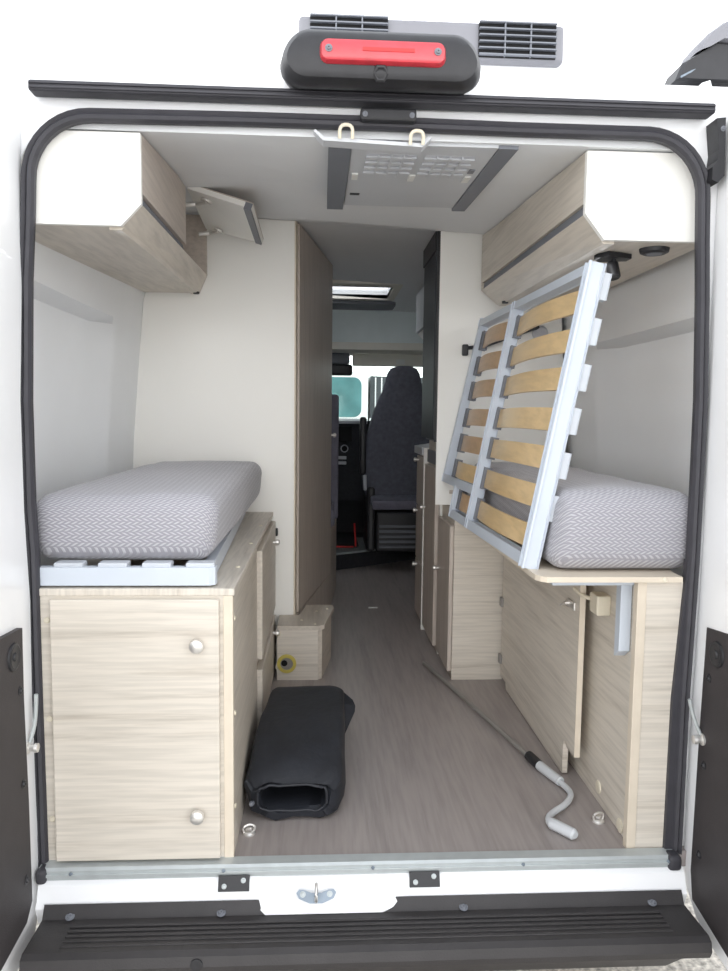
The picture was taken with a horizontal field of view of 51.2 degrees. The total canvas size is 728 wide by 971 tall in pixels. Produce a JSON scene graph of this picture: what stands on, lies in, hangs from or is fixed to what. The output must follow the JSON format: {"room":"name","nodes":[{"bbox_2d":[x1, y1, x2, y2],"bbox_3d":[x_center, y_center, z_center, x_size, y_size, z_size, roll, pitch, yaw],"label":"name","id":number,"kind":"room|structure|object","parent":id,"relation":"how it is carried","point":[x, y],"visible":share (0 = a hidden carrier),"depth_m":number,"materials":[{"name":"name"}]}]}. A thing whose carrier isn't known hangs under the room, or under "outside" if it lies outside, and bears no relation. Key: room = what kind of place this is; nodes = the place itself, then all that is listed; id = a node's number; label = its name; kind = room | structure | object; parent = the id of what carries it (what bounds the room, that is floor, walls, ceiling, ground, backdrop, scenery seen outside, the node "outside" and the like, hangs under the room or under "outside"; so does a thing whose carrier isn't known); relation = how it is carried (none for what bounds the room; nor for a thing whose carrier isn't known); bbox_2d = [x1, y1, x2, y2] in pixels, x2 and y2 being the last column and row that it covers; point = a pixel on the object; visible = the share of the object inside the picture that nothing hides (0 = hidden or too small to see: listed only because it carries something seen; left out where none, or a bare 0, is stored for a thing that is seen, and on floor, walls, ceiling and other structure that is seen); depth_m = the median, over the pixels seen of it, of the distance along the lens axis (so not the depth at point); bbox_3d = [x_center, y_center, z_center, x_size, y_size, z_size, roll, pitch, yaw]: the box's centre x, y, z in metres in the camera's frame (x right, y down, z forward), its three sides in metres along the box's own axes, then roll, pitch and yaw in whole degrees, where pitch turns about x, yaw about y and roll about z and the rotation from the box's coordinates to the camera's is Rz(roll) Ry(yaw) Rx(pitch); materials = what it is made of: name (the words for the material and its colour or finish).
{"room":"vehicle interior","nodes":[
{"label":"vehicle interior","id":0,"kind":"room"},
{"bbox_2d":[32,55,144,565],"bbox_3d":[-0.937,-0.195,3.719,0.215,1.883,3.935,0,5,-3],"label":"wall","id":1,"kind":"structure","parent":0,"point":[88,321],"depth_m":2.48,"materials":[{"name":"white plastic"}]},
{"bbox_2d":[21,130,263,293],"bbox_3d":[-0.609,-0.823,2.353,0.532,0.375,1.372,0,5,-3],"label":"upper cabinet","id":2,"kind":"object","parent":1,"relation":"attached to","point":[109,203],"visible":0.98,"depth_m":1.85,"materials":[{"name":"white laminate"}]},
{"bbox_2d":[0,61,727,88],"bbox_3d":[-0.071,-1.165,3.709,2.060,0.152,4.070,0,5,-3],"label":"roof","id":3,"kind":"structure","parent":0,"point":[0,61],"depth_m":1.68,"materials":[{"name":"white paint"}]},
{"bbox_2d":[283,13,573,80],"bbox_3d":[0.161,-1.165,2.401,0.800,0.250,0.798,0,5,-3],"label":"vent panel","id":4,"kind":"object","parent":3,"relation":"on","point":[519,50],"visible":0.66,"depth_m":2.02,"materials":[{"name":"white paint"}]},
{"bbox_2d":[664,21,727,86],"bbox_3d":[0.801,-1.190,3.438,0.288,0.148,3.301,0,5,-3],"label":"awning","id":5,"kind":"object","parent":3,"relation":"attached to","point":[708,60],"visible":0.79,"depth_m":1.81,"materials":[{"name":"grey plastic"}]},
{"bbox_2d":[2,63,727,888],"bbox_3d":[0.027,0.049,1.790,2.060,1.930,0.040,0,5,-3],"label":"frame","id":6,"kind":"structure","parent":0,"point":[35,111],"depth_m":1.70,"materials":[{"name":"white paint"}]},
{"bbox_2d":[0,62,39,970],"bbox_3d":[-0.756,0.126,1.318,0.102,1.925,0.812,0,5,-3],"label":"door","id":7,"kind":"structure","parent":6,"relation":"in","point":[18,722],"depth_m":1.61,"materials":[{"name":"white paint"}]},
{"bbox_2d":[35,866,686,922],"bbox_3d":[0.010,0.965,1.804,1.524,0.093,0.098,0,5,-3],"label":"sill","id":8,"kind":"structure","parent":6,"relation":"attached to","point":[355,893],"depth_m":1.77,"materials":[{"name":"white paint"}]},
{"bbox_2d":[218,875,249,891],"bbox_3d":[-0.303,0.929,1.774,0.072,0.035,0.028,0,5,-3],"label":"plate","id":9,"kind":"object","parent":8,"relation":"attached to","point":[228,883],"visible":1,"depth_m":1.77,"materials":[{"name":"black plastic"}]},
{"bbox_2d":[297,882,335,903],"bbox_3d":[-0.110,0.941,1.752,0.092,0.045,0.038,0,5,-3],"label":"latch striker","id":10,"kind":"object","parent":8,"relation":"attached to","point":[312,898],"visible":1,"depth_m":1.75,"materials":[{"name":"metal"}]},
{"bbox_2d":[409,871,439,887],"bbox_3d":[0.143,0.932,1.798,0.072,0.035,0.028,0,5,-3],"label":"plate","id":11,"kind":"object","parent":8,"relation":"attached to","point":[416,878],"visible":1,"depth_m":1.79,"materials":[{"name":"black plastic"}]},
{"bbox_2d":[36,559,688,884],"bbox_3d":[0.008,0.549,1.785,1.528,0.755,0.060,0,5,-3],"label":"trim strip","id":12,"kind":"object","parent":6,"relation":"attached to","point":[675,860],"visible":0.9,"depth_m":1.84,"materials":[{"name":"black rubber"}]},
{"bbox_2d":[20,108,710,867],"bbox_3d":[0.014,0.043,1.754,1.571,1.719,0.030,0,5,-3],"label":"seal","id":13,"kind":"object","parent":6,"relation":"attached to","point":[59,123],"visible":0.95,"depth_m":1.70,"materials":[{"name":"black rubber"}]},
{"bbox_2d":[19,890,711,970],"bbox_3d":[0.015,1.083,1.749,1.490,0.238,0.230,0,5,-3],"label":"bumper cover","id":14,"kind":"object","parent":6,"relation":"attached to","point":[566,930],"visible":1,"depth_m":1.68,"materials":[{"name":"black plastic"}]},
{"bbox_2d":[28,79,715,119],"bbox_3d":[0.035,-0.843,1.662,1.494,0.023,0.048,0,5,-3],"label":"trim strip","id":15,"kind":"object","parent":6,"relation":"attached to","point":[38,88],"visible":0.99,"depth_m":1.65,"materials":[{"name":"black rubber"}]},
{"bbox_2d":[313,123,431,152],"bbox_3d":[0.019,-0.772,1.687,0.262,0.040,0.063,0,5,-3],"label":"bracket","id":16,"kind":"object","parent":6,"relation":"attached to","point":[335,142],"visible":1,"depth_m":1.68,"materials":[{"name":"grey plastic"}]},
{"bbox_2d":[280,29,480,94],"bbox_3d":[0.035,-0.895,1.605,0.422,0.132,0.173,0,5,-3],"label":"brake light","id":17,"kind":"object","parent":6,"relation":"attached to","point":[312,59],"visible":0.98,"depth_m":1.54,"materials":[{"name":"black plastic"}]},
{"bbox_2d":[360,107,416,124],"bbox_3d":[0.052,-0.806,1.664,0.122,0.028,0.054,0,5,-3],"label":"block","id":18,"kind":"object","parent":6,"relation":"attached to","point":[371,115],"visible":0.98,"depth_m":1.64,"materials":[{"name":"black plastic"}]},
{"bbox_2d":[684,102,727,969],"bbox_3d":[0.843,0.136,1.408,0.111,1.925,0.816,0,5,-3],"label":"door","id":19,"kind":"structure","parent":6,"relation":"in","point":[706,807],"depth_m":1.74,"materials":[{"name":"white paint"}]},
{"bbox_2d":[706,117,725,186],"bbox_3d":[0.790,-0.747,1.710,0.028,0.140,0.054,0,5,-3],"label":"hinge cover","id":20,"kind":"object","parent":6,"relation":"attached to","point":[716,130],"visible":0.98,"depth_m":1.69,"materials":[{"name":"black plastic"}]},
{"bbox_2d":[66,124,674,312],"bbox_3d":[-0.071,-1.092,3.691,2.000,0.267,4.020,0,5,-3],"label":"ceiling","id":21,"kind":"structure","parent":0,"point":[283,172],"depth_m":2.26,"materials":[{"name":"white plastic"}]},
{"bbox_2d":[332,280,402,310],"bbox_3d":[-0.170,-1.256,4.953,0.800,0.085,0.970,0,5,-3],"label":"window","id":22,"kind":"structure","parent":21,"relation":"attached to","point":[344,302],"depth_m":5.09,"materials":[{"name":"grey plastic"}]},
{"bbox_2d":[327,142,518,210],"bbox_3d":[0.122,-0.834,1.977,0.434,0.085,0.571,0,5,-3],"label":"roof hatch","id":23,"kind":"object","parent":21,"relation":"attached to","point":[443,175],"visible":1,"depth_m":1.93,"materials":[{"name":"grey plastic"}]},
{"bbox_2d":[363,154,416,177],"bbox_3d":[0.061,-0.799,1.902,0.120,0.023,0.205,0,5,-3],"label":"vent grille","id":24,"kind":"object","parent":23,"relation":"attached to","point":[374,165],"depth_m":1.89,"materials":[{"name":"grey plastic"}]},
{"bbox_2d":[416,156,475,178],"bbox_3d":[0.201,-0.798,1.910,0.120,0.023,0.205,0,5,-3],"label":"vent grille","id":25,"kind":"object","parent":23,"relation":"attached to","point":[433,167],"depth_m":1.89,"materials":[{"name":"grey plastic"}]},
{"bbox_2d":[332,310,422,531],"bbox_3d":[-0.211,-0.322,6.138,2.000,2.230,0.780,0,5,-3],"label":"wall","id":26,"kind":"structure","parent":0,"point":[372,326],"depth_m":5.69,"materials":[{"name":"grey plastic"}]},
{"bbox_2d":[338,418,369,499],"bbox_3d":[-0.208,-0.216,6.060,1.800,0.635,0.455,0,5,-3],"label":"dashboard","id":27,"kind":"object","parent":26,"relation":"attached to","point":[349,477],"visible":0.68,"depth_m":5.88,"materials":[{"name":"plastic"}]},
{"bbox_2d":[332,342,422,355],"bbox_3d":[-0.191,-1.049,5.846,2.000,0.063,0.470,0,5,-3],"label":"shelf","id":28,"kind":"object","parent":26,"relation":"attached to","point":[352,348],"visible":0.2,"depth_m":5.64,"materials":[{"name":"grey plastic"}]},
{"bbox_2d":[332,353,352,375],"bbox_3d":[-0.258,-0.924,5.788,0.340,0.173,0.080,0,5,-3],"label":"console","id":29,"kind":"object","parent":28,"relation":"attached to","point":[341,366],"visible":0.52,"depth_m":5.77,"materials":[{"name":"grey plastic"}]},
{"bbox_2d":[332,364,352,375],"bbox_3d":[-0.257,-0.878,5.767,0.340,0.085,0.030,0,5,-3],"label":"mirror","id":30,"kind":"object","parent":29,"relation":"attached to","point":[337,369],"depth_m":5.76,"materials":[{"name":"black plastic"}]},
{"bbox_2d":[352,354,422,366],"bbox_3d":[0.261,-0.957,5.823,0.700,0.093,0.031,0,5,-3],"label":"sun visor","id":31,"kind":"object","parent":28,"relation":"attached to","point":[380,360],"visible":0.66,"depth_m":5.81,"materials":[{"name":"grey plastic"}]},
{"bbox_2d":[416,286,423,339],"bbox_3d":[0.510,-0.930,4.150,0.326,0.380,1.100,0,5,-3],"label":"upper cabinet","id":32,"kind":"object","parent":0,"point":[420,296],"visible":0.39,"depth_m":4.50,"materials":[{"name":"white laminate"}]},
{"bbox_2d":[235,559,685,865],"bbox_3d":[-0.098,0.717,3.967,1.840,0.040,4.300,0,5,-3],"label":"floor","id":33,"kind":"structure","parent":0,"point":[425,772],"depth_m":2.33,"materials":[{"name":"laminate"}]},
{"bbox_2d":[39,512,279,860],"bbox_3d":[-0.557,0.499,2.447,0.512,0.661,1.443,0,5,-3],"label":"storage cabinet","id":34,"kind":"object","parent":33,"relation":"on","point":[155,698],"visible":0.94,"depth_m":1.76,"materials":[{"name":"beige wood"}]},
{"bbox_2d":[40,512,245,585],"bbox_3d":[-0.585,0.146,2.385,0.415,0.051,1.288,0,5,-3],"label":"frame","id":35,"kind":"object","parent":34,"relation":"on","point":[63,572],"visible":0.45,"depth_m":1.75,"materials":[{"name":"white metal"}]},
{"bbox_2d":[37,461,261,559],"bbox_3d":[-0.593,0.033,2.429,0.433,0.175,1.349,0,5,-3],"label":"mattress","id":36,"kind":"object","parent":35,"relation":"on","point":[166,510],"visible":0.98,"depth_m":1.78,"materials":[{"name":"white fabric"}]},
{"bbox_2d":[133,214,335,664],"bbox_3d":[-0.546,-0.210,3.562,0.848,1.870,0.897,0,5,-3],"label":"partition wall","id":37,"kind":"structure","parent":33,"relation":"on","point":[239,368],"depth_m":3.10,"materials":[{"name":"white laminate"}]},
{"bbox_2d":[242,823,255,836],"bbox_3d":[-0.291,0.868,1.924,0.032,0.027,0.032,3,6,24],"label":"lashing eye","id":38,"kind":"object","parent":33,"relation":"on","point":[249,832],"visible":1,"depth_m":1.92,"materials":[{"name":"silver metal"}]},
{"bbox_2d":[244,685,354,820],"bbox_3d":[-0.173,0.766,2.243,0.278,0.170,0.593,1,5,2],"label":"rolled mat","id":39,"kind":"object","parent":33,"relation":"on","point":[297,765],"visible":1,"depth_m":2.08,"materials":[{"name":"black rubber"}]},
{"bbox_2d":[275,605,333,679],"bbox_3d":[-0.244,0.652,3.201,0.238,0.226,0.345,0,5,-3],"label":"box","id":40,"kind":"object","parent":33,"relation":"on","point":[304,639],"visible":0.95,"depth_m":3.04,"materials":[{"name":"grey wood"}]},
{"bbox_2d":[330,519,335,604],"bbox_3d":[-0.557,0.432,4.387,0.805,0.440,0.622,0,5,-3],"label":"base cabinet","id":41,"kind":"object","parent":33,"relation":"on","point":[333,529],"visible":0.07,"depth_m":4.43,"materials":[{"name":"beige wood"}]},
{"bbox_2d":[331,394,338,526],"bbox_3d":[-0.429,-0.158,4.346,0.570,0.734,0.550,0,5,-3],"label":"seat","id":42,"kind":"object","parent":41,"relation":"on","point":[335,398],"visible":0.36,"depth_m":4.45,"materials":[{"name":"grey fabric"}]},
{"bbox_2d":[39,848,671,880],"bbox_3d":[0.004,0.903,1.812,1.517,0.028,0.043,0,5,-3],"label":"strip","id":43,"kind":"object","parent":33,"relation":"attached to","point":[279,865],"visible":1,"depth_m":1.80,"materials":[{"name":"metal"}]},
{"bbox_2d":[336,532,415,569],"bbox_3d":[-0.184,0.491,5.532,1.722,0.122,1.337,0,5,-3],"label":"platform","id":44,"kind":"object","parent":33,"relation":"on","point":[346,558],"visible":0.15,"depth_m":5.39,"materials":[{"name":"carpet"}]},
{"bbox_2d":[336,523,358,547],"bbox_3d":[-0.266,0.334,5.594,0.440,0.180,0.477,0,5,-3],"label":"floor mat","id":45,"kind":"object","parent":44,"relation":"on","point":[341,542],"visible":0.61,"depth_m":5.55,"materials":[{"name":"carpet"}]},
{"bbox_2d":[359,366,428,551],"bbox_3d":[0.237,-0.192,5.388,0.559,1.262,0.604,0,5,-3],"label":"seat","id":46,"kind":"object","parent":44,"relation":"on","point":[387,465],"visible":0.67,"depth_m":5.13,"materials":[{"name":"grey fabric"}]},
{"bbox_2d":[370,495,415,505],"bbox_3d":[0.241,0.085,5.431,0.430,0.080,0.570,0,5,-3],"label":"seat cushion","id":47,"kind":"object","parent":46,"relation":"on","point":[375,500],"depth_m":5.14,"materials":[{"name":"grey fabric"}]},
{"bbox_2d":[412,448,428,629],"bbox_3d":[0.490,0.232,4.154,0.492,0.905,0.803,0,5,-3],"label":"drawer unit","id":48,"kind":"object","parent":33,"relation":"on","point":[421,460],"visible":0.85,"depth_m":3.88,"materials":[{"name":"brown wood"}]},
{"bbox_2d":[414,443,428,454],"bbox_3d":[0.500,-0.203,4.150,0.478,0.037,0.832,0,5,-3],"label":"countertop","id":49,"kind":"structure","parent":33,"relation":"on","point":[419,449],"depth_m":3.87,"materials":[{"name":"grey plastic"}]},
{"bbox_2d":[420,440,438,649],"bbox_3d":[0.522,0.265,3.567,0.492,0.948,0.369,0,5,-3],"label":"base cabinet","id":50,"kind":"object","parent":33,"relation":"on","point":[431,511],"visible":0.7,"depth_m":3.51,"materials":[{"name":"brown wood"}]},
{"bbox_2d":[432,490,503,679],"bbox_3d":[0.546,0.351,3.214,0.482,0.840,0.349,0,5,-3],"label":"base cabinet","id":51,"kind":"object","parent":33,"relation":"on","point":[469,570],"visible":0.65,"depth_m":3.05,"materials":[{"name":"brown wood"}]},
{"bbox_2d":[421,231,562,504],"bbox_3d":[0.549,-0.486,3.259,0.562,1.100,0.398,0,5,-3],"label":"partition wall","id":52,"kind":"structure","parent":51,"relation":"on","point":[455,303],"depth_m":3.06,"materials":[{"name":"white paint"}]},
{"bbox_2d":[462,325,547,355],"bbox_3d":[0.566,-0.579,3.034,0.349,0.127,0.033,0,5,-3],"label":"bracket","id":53,"kind":"object","parent":52,"relation":"attached to","point":[538,331],"visible":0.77,"depth_m":3.03,"materials":[{"name":"black plastic"}]},
{"bbox_2d":[422,661,577,839],"bbox_3d":[0.436,0.814,2.580,0.144,0.029,1.376,0,5,-10],"label":"crank","id":54,"kind":"object","parent":33,"relation":"on","point":[552,823],"visible":1,"depth_m":2.24,"materials":[{"name":"metal"}]},
{"bbox_2d":[463,512,682,847],"bbox_3d":[0.578,0.502,2.431,0.422,0.684,1.219,0,5,-3],"label":"base cabinet","id":55,"kind":"object","parent":33,"relation":"on","point":[586,657],"visible":0.89,"depth_m":2.02,"materials":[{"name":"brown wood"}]},
{"bbox_2d":[442,260,611,568],"bbox_3d":[0.444,-0.222,2.453,0.202,0.758,1.227,0,5,-5],"label":"frame","id":56,"kind":"object","parent":55,"relation":"on","point":[560,421],"visible":1,"depth_m":2.12,"materials":[{"name":"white metal"}]},
{"bbox_2d":[467,462,687,567],"bbox_3d":[0.604,0.053,2.409,0.359,0.209,1.174,0,5,-3],"label":"mattress","id":57,"kind":"object","parent":55,"relation":"on","point":[599,520],"visible":0.64,"depth_m":1.83,"materials":[{"name":"white fabric"}]},
{"bbox_2d":[592,811,603,824],"bbox_3d":[0.617,0.872,2.001,0.032,0.027,0.032,3,6,24],"label":"lashing eye","id":58,"kind":"object","parent":33,"relation":"on","point":[598,819],"visible":1,"depth_m":2.00,"materials":[{"name":"silver metal"}]},
{"bbox_2d":[562,80,711,575],"bbox_3d":[0.775,-0.184,3.813,0.215,1.883,3.935,0,5,-3],"label":"wall","id":59,"kind":"structure","parent":0,"point":[635,422],"depth_m":2.45,"materials":[{"name":"white plastic"}]},
{"bbox_2d":[481,150,710,305],"bbox_3d":[0.661,-0.767,2.362,0.360,0.293,1.202,0,5,-3],"label":"upper cabinet","id":60,"kind":"object","parent":59,"relation":"attached to","point":[603,201],"visible":0.93,"depth_m":1.84,"materials":[{"name":"white laminate"}]},
{"bbox_2d":[594,251,631,280],"bbox_3d":[0.634,-0.558,1.951,0.090,0.064,0.076,-2,6,-26],"label":"spotlight","id":61,"kind":"object","parent":60,"relation":"attached to","point":[612,258],"visible":0.88,"depth_m":1.93,"materials":[{"name":"black plastic"}]},
{"bbox_2d":[639,246,669,256],"bbox_3d":[0.713,-0.574,1.866,0.072,0.015,0.072,0,5,-3],"label":"recessed light","id":62,"kind":"object","parent":60,"relation":"attached to","point":[650,251],"visible":1,"depth_m":1.85,"materials":[{"name":"black plastic"}]},
{"label":"outside","id":63,"kind":"structure","parent":0,"visible":0},
{"bbox_2d":[18,889,727,970],"bbox_3d":[-0.232,1.079,6.356,28.000,0.100,27.000,0,5,-3],"label":"ground","id":64,"kind":"structure","parent":63,"point":[713,963],"depth_m":2.24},
{"bbox_2d":[332,372,367,420],"bbox_3d":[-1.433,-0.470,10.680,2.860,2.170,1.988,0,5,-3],"label":"motorhome","id":65,"kind":"object","parent":64,"relation":"on","point":[352,391],"visible":0.14,"depth_m":9.69,"materials":[{"name":"white paint"}]},
{"bbox_2d":[368,376,421,420],"bbox_3d":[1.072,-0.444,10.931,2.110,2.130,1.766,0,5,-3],"label":"van","id":66,"kind":"object","parent":64,"relation":"on","point":[375,383],"visible":0.11,"depth_m":9.99,"materials":[{"name":"white paint"}]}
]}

